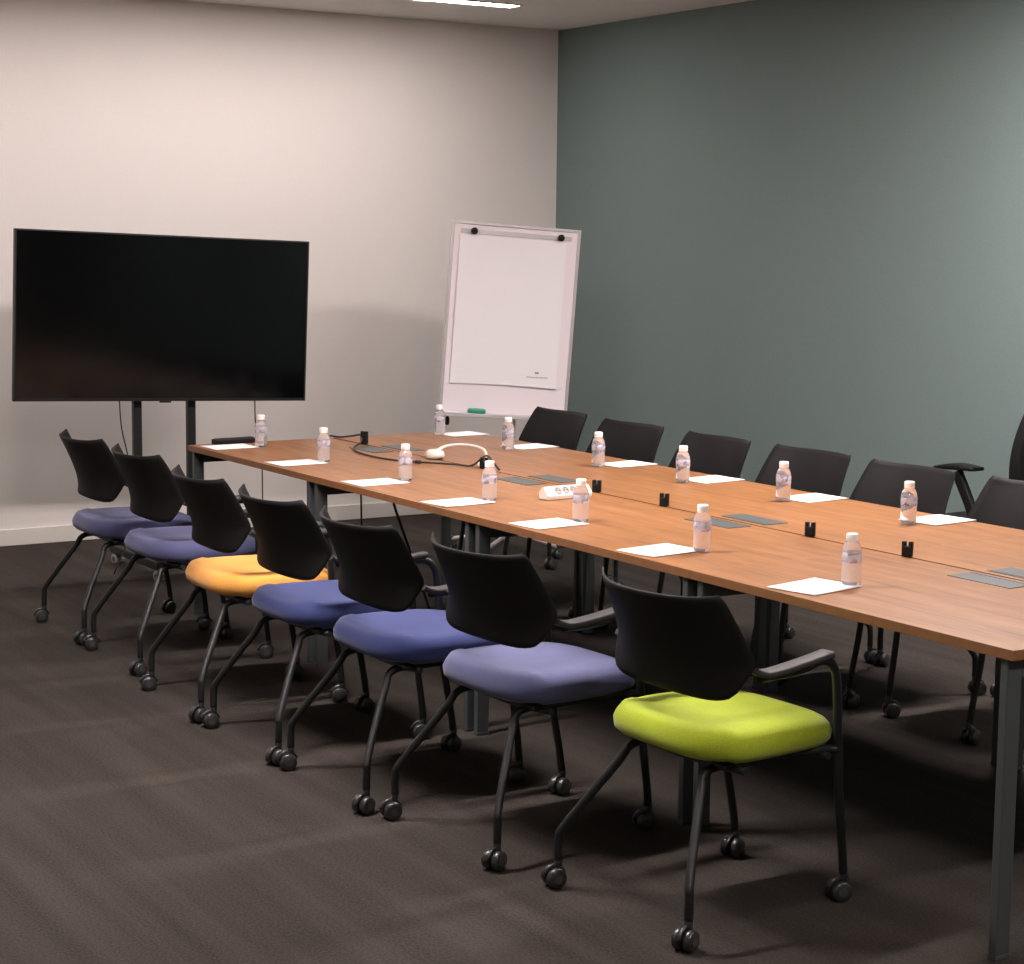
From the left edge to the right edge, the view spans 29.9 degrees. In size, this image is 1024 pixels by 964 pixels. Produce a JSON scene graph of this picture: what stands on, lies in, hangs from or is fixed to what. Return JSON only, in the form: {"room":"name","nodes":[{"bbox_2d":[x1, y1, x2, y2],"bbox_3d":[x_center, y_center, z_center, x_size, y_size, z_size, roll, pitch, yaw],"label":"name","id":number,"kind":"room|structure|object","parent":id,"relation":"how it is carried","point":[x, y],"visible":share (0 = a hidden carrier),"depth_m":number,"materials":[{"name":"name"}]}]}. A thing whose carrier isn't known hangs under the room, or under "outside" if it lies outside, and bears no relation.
{"room":"conference room","nodes":[
{"label":"conference room","id":0,"kind":"room"},
{"bbox_2d":[0,0,557,529],"bbox_3d":[-3.499,-1.051,9.556,9.017,2.901,0.100,-4,9,-32],"label":"wall","id":1,"kind":"structure","parent":0,"point":[361,139],"depth_m":10.80,"materials":[{"name":"white paint"}]},
{"bbox_2d":[0,502,429,545],"bbox_3d":[-3.484,0.350,9.686,8.817,0.088,0.014,-4,9,-32],"label":"baseboard","id":2,"kind":"structure","parent":1,"relation":"attached to","point":[62,533],"depth_m":10.38,"materials":[{"name":"white"}]},
{"bbox_2d":[178,0,751,29],"bbox_3d":[0.029,-1.791,3.794,9.017,0.100,13.357,-4,9,-32],"label":"ceiling","id":3,"kind":"structure","parent":0,"point":[536,14],"depth_m":10.59,"materials":[{"name":"white paint"}]},
{"bbox_2d":[420,0,522,7],"bbox_3d":[-1.011,-2.514,9.795,2.440,0.006,0.130,-4,9,-32],"label":"recessed light","id":4,"kind":"object","parent":3,"relation":"in","point":[468,2],"visible":1,"depth_m":10.30,"materials":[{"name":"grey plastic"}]},
{"bbox_2d":[0,513,1023,963],"bbox_3d":[-0.003,1.186,4.174,9.017,0.100,13.357,-4,9,-32],"label":"floor","id":5,"kind":"structure","parent":0,"point":[134,830],"depth_m":5.53,"materials":[{"name":"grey carpet"}]},
{"bbox_2d":[33,429,211,644],"bbox_3d":[-1.635,0.202,8.077,0.620,0.829,0.593,-4,8,-31],"label":"chair","id":6,"kind":"object","parent":5,"relation":"on","point":[100,477],"visible":0.8,"depth_m":7.88,"materials":[{"name":"grey"}]},
{"bbox_2d":[110,401,195,580],"bbox_3d":[-1.725,-0.284,9.428,0.600,1.450,0.645,-4,9,-32],"label":"stand","id":7,"kind":"object","parent":5,"relation":"on","point":[117,550],"visible":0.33,"depth_m":9.46,"materials":[{"name":"black paint"}]},
{"bbox_2d":[12,228,308,402],"bbox_3d":[-1.684,-0.794,9.305,1.526,0.849,0.063,-4,9,-32],"label":"television","id":8,"kind":"object","parent":7,"relation":"attached to","point":[97,316],"visible":1,"depth_m":9.25,"materials":[{"name":"black"}]},
{"bbox_2d":[113,401,127,573],"bbox_3d":[-1.882,0.024,9.296,0.107,0.852,0.028,-4,9,-32],"label":"cable","id":9,"kind":"object","parent":8,"relation":"hanging from","point":[119,401],"visible":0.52,"depth_m":9.28,"materials":[{"name":"black plastic"}]},
{"bbox_2d":[254,401,262,498],"bbox_3d":[-1.277,-0.013,9.684,0.047,0.844,0.007,-4,9,-32],"label":"cable","id":10,"kind":"object","parent":8,"relation":"hanging from","point":[254,401],"visible":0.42,"depth_m":9.63,"materials":[{"name":"black plastic"}]},
{"bbox_2d":[82,443,273,676],"bbox_3d":[-1.306,0.273,7.544,0.620,0.829,0.593,-4,8,-31],"label":"chair","id":11,"kind":"object","parent":5,"relation":"on","point":[155,495],"visible":0.67,"depth_m":7.35,"materials":[{"name":"grey"}]},
{"bbox_2d":[139,464,348,723],"bbox_3d":[-0.953,0.365,6.860,0.620,0.829,0.593,-3,8,-29],"label":"chair","id":12,"kind":"object","parent":5,"relation":"on","point":[219,521],"visible":0.7,"depth_m":6.67,"materials":[{"name":"grey"}]},
{"bbox_2d":[200,484,427,765],"bbox_3d":[-0.641,0.433,6.353,0.620,0.829,0.593,-4,9,-31],"label":"chair","id":13,"kind":"object","parent":5,"relation":"on","point":[291,543],"visible":0.73,"depth_m":6.17,"materials":[{"name":"grey"}]},
{"bbox_2d":[188,431,608,662],"bbox_3d":[-0.504,0.232,8.276,1.400,0.744,1.199,-4,9,-32],"label":"meeting table","id":14,"kind":"object","parent":5,"relation":"on","point":[343,459],"visible":0.45,"depth_m":8.13,"materials":[{"name":"brown wood"}]},
{"bbox_2d":[201,443,255,449],"bbox_3d":[-1.220,-0.153,8.295,0.207,0.002,0.158,-4,9,-35],"label":"paper sheet","id":15,"kind":"object","parent":14,"relation":"on","point":[241,445],"visible":1,"depth_m":8.29,"materials":[{"name":"white paper"}]},
{"bbox_2d":[211,436,254,444],"bbox_3d":[-1.223,-0.183,8.448,0.200,0.024,0.048,-5,9,-36],"label":"box","id":16,"kind":"object","parent":14,"relation":"on","point":[233,440],"visible":0.91,"depth_m":8.42,"materials":[{"name":"black plastic"}]},
{"bbox_2d":[255,415,266,446],"bbox_3d":[-1.085,-0.222,8.300,0.054,0.139,0.054,-4,8,-30],"label":"water bottle","id":17,"kind":"object","parent":14,"relation":"on","point":[260,425],"visible":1,"depth_m":8.28,"materials":[{"name":"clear plastic"}]},
{"bbox_2d":[266,459,326,465],"bbox_3d":[-0.870,-0.078,7.739,0.207,0.002,0.158,-5,9,-36],"label":"paper sheet","id":18,"kind":"object","parent":14,"relation":"on","point":[301,461],"visible":1,"depth_m":7.74,"materials":[{"name":"white paper"}]},
{"bbox_2d":[317,427,329,461],"bbox_3d":[-0.763,-0.151,7.777,0.054,0.139,0.054,0,7,-9],"label":"water bottle","id":19,"kind":"object","parent":14,"relation":"on","point":[323,439],"visible":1,"depth_m":7.76,"materials":[{"name":"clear plastic"}]},
{"bbox_2d":[360,495,362,525],"bbox_3d":[-0.618,0.298,7.863,0.023,0.710,0.135,0,7,-4],"label":"hanging cord","id":20,"kind":"object","parent":14,"relation":"hanging from","point":[360,495],"visible":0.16,"depth_m":7.78,"materials":[{"name":"black plastic"}]},
{"bbox_2d":[360,431,367,443],"bbox_3d":[-0.652,-0.196,8.471,0.032,0.056,0.022,4,8,28],"label":"clip","id":21,"kind":"object","parent":14,"relation":"attached to","point":[364,434],"visible":0.98,"depth_m":8.46,"materials":[{"name":"black plastic"}]},
{"bbox_2d":[392,503,429,608],"bbox_3d":[-0.385,0.327,7.631,0.350,0.705,0.021,8,10,44],"label":"cord","id":22,"kind":"object","parent":14,"relation":"hanging from","point":[394,505],"visible":0.38,"depth_m":7.66,"materials":[{"name":"black plastic"}]},
{"bbox_2d":[329,434,499,470],"bbox_3d":[-0.528,-0.146,8.084,0.239,0.058,1.452,-4,9,-32],"label":"cable","id":23,"kind":"object","parent":14,"relation":"on","point":[360,442],"visible":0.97,"depth_m":7.76,"materials":[{"name":"black plastic"}]},
{"bbox_2d":[434,405,444,434],"bbox_3d":[-0.335,-0.288,8.882,0.054,0.139,0.054,2,7,9],"label":"water bottle","id":24,"kind":"object","parent":14,"relation":"on","point":[439,415],"visible":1,"depth_m":8.86,"materials":[{"name":"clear plastic"}]},
{"bbox_2d":[425,443,487,465],"bbox_3d":[-0.194,-0.117,7.869,0.169,0.062,0.360,-6,10,-43],"label":"plug","id":25,"kind":"object","parent":14,"relation":"on","point":[437,453],"visible":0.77,"depth_m":7.92,"materials":[{"name":"white plastic"}]},
{"bbox_2d":[444,431,486,436],"bbox_3d":[-0.233,-0.225,8.939,0.207,0.002,0.158,-5,9,-38],"label":"paper sheet","id":26,"kind":"object","parent":14,"relation":"on","point":[462,433],"visible":0.98,"depth_m":8.94,"materials":[{"name":"white paper"}]},
{"bbox_2d":[502,417,513,449],"bbox_3d":[-0.016,-0.211,8.308,0.054,0.139,0.054,2,8,14],"label":"water bottle","id":27,"kind":"object","parent":14,"relation":"on","point":[508,427],"visible":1,"depth_m":8.29,"materials":[{"name":"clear plastic"}]},
{"bbox_2d":[514,443,558,448],"bbox_3d":[0.078,-0.157,8.435,0.207,0.002,0.158,-5,9,-38],"label":"paper sheet","id":28,"kind":"object","parent":14,"relation":"on","point":[532,445],"visible":0.85,"depth_m":8.43,"materials":[{"name":"white paper"}]},
{"bbox_2d":[277,505,526,814],"bbox_3d":[-0.324,0.500,5.853,0.620,0.829,0.593,-4,8,-31],"label":"chair","id":29,"kind":"object","parent":5,"relation":"on","point":[378,570],"visible":0.87,"depth_m":5.67,"materials":[{"name":"grey plastic"}]},
{"bbox_2d":[438,220,580,558],"bbox_3d":[-0.006,-0.491,10.044,0.672,1.740,0.641,4,8,25],"label":"flip chart","id":30,"kind":"object","parent":5,"relation":"on","point":[511,291],"visible":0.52,"depth_m":9.97,"materials":[{"name":"white paper"}]},
{"bbox_2d":[467,408,485,413],"bbox_3d":[-0.184,-0.364,9.960,0.094,0.041,0.036,-2,8,-17],"label":"eraser","id":31,"kind":"object","parent":30,"relation":"on","point":[470,410],"visible":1,"depth_m":9.94,"materials":[{"name":"teal plastic"}]},
{"bbox_2d":[445,412,529,419],"bbox_3d":[-0.038,-0.340,10.009,0.680,0.020,0.054,2,6,-17],"label":"tray","id":32,"kind":"object","parent":30,"relation":"on","point":[495,415],"depth_m":9.97,"materials":[{"name":"silver metal"}]},
{"bbox_2d":[380,531,655,871],"bbox_3d":[0.035,0.564,5.378,0.620,0.829,0.593,-4,9,-34],"label":"chair","id":33,"kind":"object","parent":5,"relation":"on","point":[503,600],"visible":0.94,"depth_m":5.21,"materials":[{"name":"grey"}]},
{"bbox_2d":[458,406,612,579],"bbox_3d":[0.092,0.073,9.231,0.620,0.829,0.593,-4,8,-30],"label":"chair","id":34,"kind":"object","parent":5,"relation":"on","point":[561,428],"visible":0.25,"depth_m":9.36,"materials":[{"name":"grey plastic"}]},
{"bbox_2d":[310,457,793,731],"bbox_3d":[0.132,0.346,7.265,1.400,0.786,1.199,-4,9,-32],"label":"meeting table","id":35,"kind":"object","parent":5,"relation":"on","point":[519,484],"depth_m":7.12,"materials":[{"name":"brown wood"}]},
{"bbox_2d":[341,478,409,485],"bbox_3d":[-0.510,0.000,7.157,0.207,0.002,0.158,-4,9,-35],"label":"paper sheet","id":36,"kind":"object","parent":35,"relation":"on","point":[379,481],"visible":1,"depth_m":7.15,"materials":[{"name":"white paper"}]},
{"bbox_2d":[398,444,412,480],"bbox_3d":[-0.400,-0.074,7.202,0.054,0.139,0.054,-1,7,-13],"label":"water bottle","id":37,"kind":"object","parent":35,"relation":"on","point":[405,455],"visible":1,"depth_m":7.18,"materials":[{"name":"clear plastic"}]},
{"bbox_2d":[421,497,494,506],"bbox_3d":[-0.186,0.069,6.642,0.207,0.002,0.158,-5,9,-36],"label":"paper sheet","id":38,"kind":"object","parent":35,"relation":"on","point":[468,500],"visible":1,"depth_m":6.64,"materials":[{"name":"white paper"}]},
{"bbox_2d":[480,457,487,468],"bbox_3d":[-0.111,-0.075,7.614,0.032,0.046,0.022,4,8,28],"label":"clip","id":39,"kind":"object","parent":35,"relation":"attached to","point":[482,462],"visible":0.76,"depth_m":7.61,"materials":[{"name":"black plastic"}]},
{"bbox_2d":[482,460,496,500],"bbox_3d":[-0.079,-0.005,6.684,0.054,0.139,0.054,2,7,11],"label":"water bottle","id":40,"kind":"object","parent":35,"relation":"on","point":[489,474],"visible":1,"depth_m":6.66,"materials":[{"name":"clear plastic"}]},
{"bbox_2d":[592,480,601,492],"bbox_3d":[0.307,0.014,6.950,0.032,0.045,0.022,4,8,28],"label":"clip","id":41,"kind":"object","parent":35,"relation":"attached to","point":[596,484],"visible":1,"depth_m":6.94,"materials":[{"name":"black plastic"}]},
{"bbox_2d":[591,432,604,466],"bbox_3d":[0.347,-0.133,7.723,0.054,0.139,0.054,1,7,6],"label":"water bottle","id":42,"kind":"object","parent":35,"relation":"on","point":[598,443],"visible":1,"depth_m":7.70,"materials":[{"name":"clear plastic"}]},
{"bbox_2d":[605,460,654,466],"bbox_3d":[0.465,-0.074,7.817,0.207,0.002,0.158,-5,9,-38],"label":"paper sheet","id":43,"kind":"object","parent":35,"relation":"on","point":[629,463],"visible":0.91,"depth_m":7.82,"materials":[{"name":"white paper"}]},
{"bbox_2d":[676,445,689,482],"bbox_3d":[0.645,-0.069,7.245,0.054,0.139,0.054,-6,10,-41],"label":"water bottle","id":44,"kind":"object","parent":35,"relation":"on","point":[683,457],"visible":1,"depth_m":7.22,"materials":[{"name":"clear plastic"}]},
{"bbox_2d":[689,475,744,483],"bbox_3d":[0.762,-0.011,7.345,0.207,0.002,0.158,-5,9,-39],"label":"paper sheet","id":45,"kind":"object","parent":35,"relation":"on","point":[712,478],"visible":0.92,"depth_m":7.34,"materials":[{"name":"white paper"}]},
{"bbox_2d":[525,418,682,618],"bbox_3d":[0.407,0.150,8.654,0.620,0.829,0.593,-4,9,-32],"label":"chair","id":46,"kind":"object","parent":5,"relation":"on","point":[635,441],"visible":0.16,"depth_m":8.77,"materials":[{"name":"grey plastic"}]},
{"bbox_2d":[597,431,750,628],"bbox_3d":[0.728,0.223,8.107,0.620,0.829,0.593,-3,8,-28],"label":"chair","id":47,"kind":"object","parent":5,"relation":"on","point":[709,454],"visible":0.09,"depth_m":8.20,"materials":[{"name":"grey plastic"}]},
{"bbox_2d":[541,567,851,952],"bbox_3d":[0.489,0.641,4.818,0.620,0.829,0.593,-4,9,-34],"label":"chair","id":48,"kind":"object","parent":5,"relation":"on","point":[693,648],"visible":1,"depth_m":4.67,"materials":[{"name":"grey"}]},
{"bbox_2d":[470,490,1023,825],"bbox_3d":[0.767,0.503,6.259,1.400,0.744,1.199,-4,9,-32],"label":"meeting table","id":49,"kind":"object","parent":5,"relation":"on","point":[750,528],"visible":0.65,"depth_m":6.12,"materials":[{"name":"brown wood"}]},
{"bbox_2d":[510,518,588,528],"bbox_3d":[0.119,0.133,6.165,0.207,0.002,0.158,-5,9,-38],"label":"paper sheet","id":50,"kind":"object","parent":49,"relation":"on","point":[552,522],"visible":1,"depth_m":6.16,"materials":[{"name":"white paper"}]},
{"bbox_2d":[572,478,588,521],"bbox_3d":[0.223,0.059,6.213,0.054,0.139,0.054,-4,9,-35],"label":"water bottle","id":51,"kind":"object","parent":49,"relation":"on","point":[580,493],"visible":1,"depth_m":6.19,"materials":[{"name":"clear plastic"}]},
{"bbox_2d":[618,543,694,556],"bbox_3d":[0.438,0.201,5.663,0.207,0.002,0.158,-5,9,-40],"label":"paper sheet","id":52,"kind":"object","parent":49,"relation":"on","point":[664,549],"visible":0.98,"depth_m":5.66,"materials":[{"name":"white paper"}]},
{"bbox_2d":[659,493,669,506],"bbox_3d":[0.524,0.061,6.606,0.032,0.045,0.022,4,8,28],"label":"clip","id":53,"kind":"object","parent":49,"relation":"attached to","point":[663,501],"visible":1,"depth_m":6.60,"materials":[{"name":"black plastic"}]},
{"bbox_2d":[693,504,710,551],"bbox_3d":[0.560,0.135,5.646,0.054,0.139,0.054,-4,8,-31],"label":"water bottle","id":54,"kind":"object","parent":49,"relation":"on","point":[702,519],"visible":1,"depth_m":5.63,"materials":[{"name":"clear plastic"}]},
{"bbox_2d":[775,461,790,500],"bbox_3d":[0.956,-0.003,6.760,0.054,0.139,0.054,0,7,-4],"label":"water bottle","id":55,"kind":"object","parent":49,"relation":"on","point":[783,475],"visible":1,"depth_m":6.74,"materials":[{"name":"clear plastic"}]},
{"bbox_2d":[805,522,815,536],"bbox_3d":[0.927,0.146,5.967,0.032,0.045,0.022,4,8,28],"label":"clip","id":56,"kind":"object","parent":49,"relation":"attached to","point":[810,531],"visible":1,"depth_m":5.96,"materials":[{"name":"black plastic"}]},
{"bbox_2d":[790,493,846,502],"bbox_3d":[1.071,0.056,6.848,0.207,0.002,0.158,-5,9,-38],"label":"paper sheet","id":57,"kind":"object","parent":49,"relation":"on","point":[812,497],"visible":0.88,"depth_m":6.85,"materials":[{"name":"white paper"}]},
{"bbox_2d":[900,481,916,523],"bbox_3d":[1.290,0.067,6.241,0.054,0.139,0.054,3,8,17],"label":"water bottle","id":58,"kind":"object","parent":49,"relation":"on","point":[908,511],"visible":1,"depth_m":6.22,"materials":[{"name":"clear plastic"}]},
{"bbox_2d":[898,514,973,524],"bbox_3d":[1.404,0.125,6.338,0.207,0.002,0.158,-5,9,-38],"label":"paper sheet","id":59,"kind":"object","parent":49,"relation":"on","point":[938,519],"visible":0.86,"depth_m":6.34,"materials":[{"name":"white paper"}]},
{"bbox_2d":[749,444,876,663],"bbox_3d":[1.054,0.289,7.618,0.620,0.829,0.593,-4,8,-31],"label":"chair","id":60,"kind":"object","parent":5,"relation":"on","point":[812,470],"visible":0.21,"depth_m":7.71,"materials":[{"name":"grey"}]},
{"bbox_2d":[690,536,1023,961],"bbox_3d":[1.403,0.638,5.250,1.400,0.744,1.199,-4,9,-32],"label":"meeting table","id":61,"kind":"object","parent":5,"relation":"on","point":[964,595],"visible":0.9,"depth_m":4.94,"materials":[{"name":"brown wood"}]},
{"bbox_2d":[767,578,860,594],"bbox_3d":[0.803,0.277,5.094,0.207,0.002,0.158,-6,10,-44],"label":"paper sheet","id":62,"kind":"object","parent":61,"relation":"on","point":[812,586],"visible":1,"depth_m":5.09,"materials":[{"name":"white paper"}]},
{"bbox_2d":[841,533,861,585],"bbox_3d":[0.906,0.205,5.122,0.054,0.139,0.054,-1,8,-15],"label":"water bottle","id":63,"kind":"object","parent":61,"relation":"on","point":[851,570],"visible":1,"depth_m":5.10,"materials":[{"name":"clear plastic"}]},
{"bbox_2d":[901,541,913,556],"bbox_3d":[1.155,0.195,5.605,0.032,0.045,0.022,4,8,28],"label":"clip","id":64,"kind":"object","parent":61,"relation":"attached to","point":[907,550],"visible":1,"depth_m":5.60,"materials":[{"name":"black plastic"}]},
{"bbox_2d":[778,459,986,708],"bbox_3d":[1.347,0.356,7.117,0.620,0.829,0.593,-4,8,-30],"label":"chair","id":65,"kind":"object","parent":5,"relation":"on","point":[881,482],"visible":0.32,"depth_m":7.19,"materials":[{"name":"grey"}]},
{"bbox_2d":[882,475,1023,745],"bbox_3d":[1.671,0.422,6.629,0.620,0.829,0.593,-3,8,-28],"label":"chair","id":66,"kind":"object","parent":5,"relation":"on","point":[1000,502],"visible":0.38,"depth_m":6.78,"materials":[{"name":"grey"}]},
{"bbox_2d":[933,415,1023,517],"bbox_3d":[2.107,0.076,8.189,0.675,1.130,0.638,3,8,21],"label":"office chair","id":67,"kind":"object","parent":5,"relation":"on","point":[1016,465],"visible":0.09,"depth_m":7.95,"materials":[{"name":"black paint"}]},
{"bbox_2d":[554,487,561,493],"bbox_3d":[0.162,0.030,6.746,0.030,0.024,0.022,-4,9,-35],"label":"socket","id":68,"kind":"object","parent":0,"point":[557,490],"depth_m":6.74,"materials":[{"name":"grey plastic"}]},
{"bbox_2d":[562,486,569,492],"bbox_3d":[0.189,0.028,6.765,0.030,0.024,0.022,-4,9,-35],"label":"socket","id":69,"kind":"object","parent":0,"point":[565,489],"depth_m":6.77,"materials":[{"name":"grey plastic"}]},
{"bbox_2d":[556,0,1023,512],"bbox_3d":[3.820,-0.556,6.290,0.100,2.901,13.257,-4,9,-32],"label":"wall","id":70,"kind":"structure","parent":0,"point":[800,223],"depth_m":9.84,"materials":[{"name":"teal paint"}]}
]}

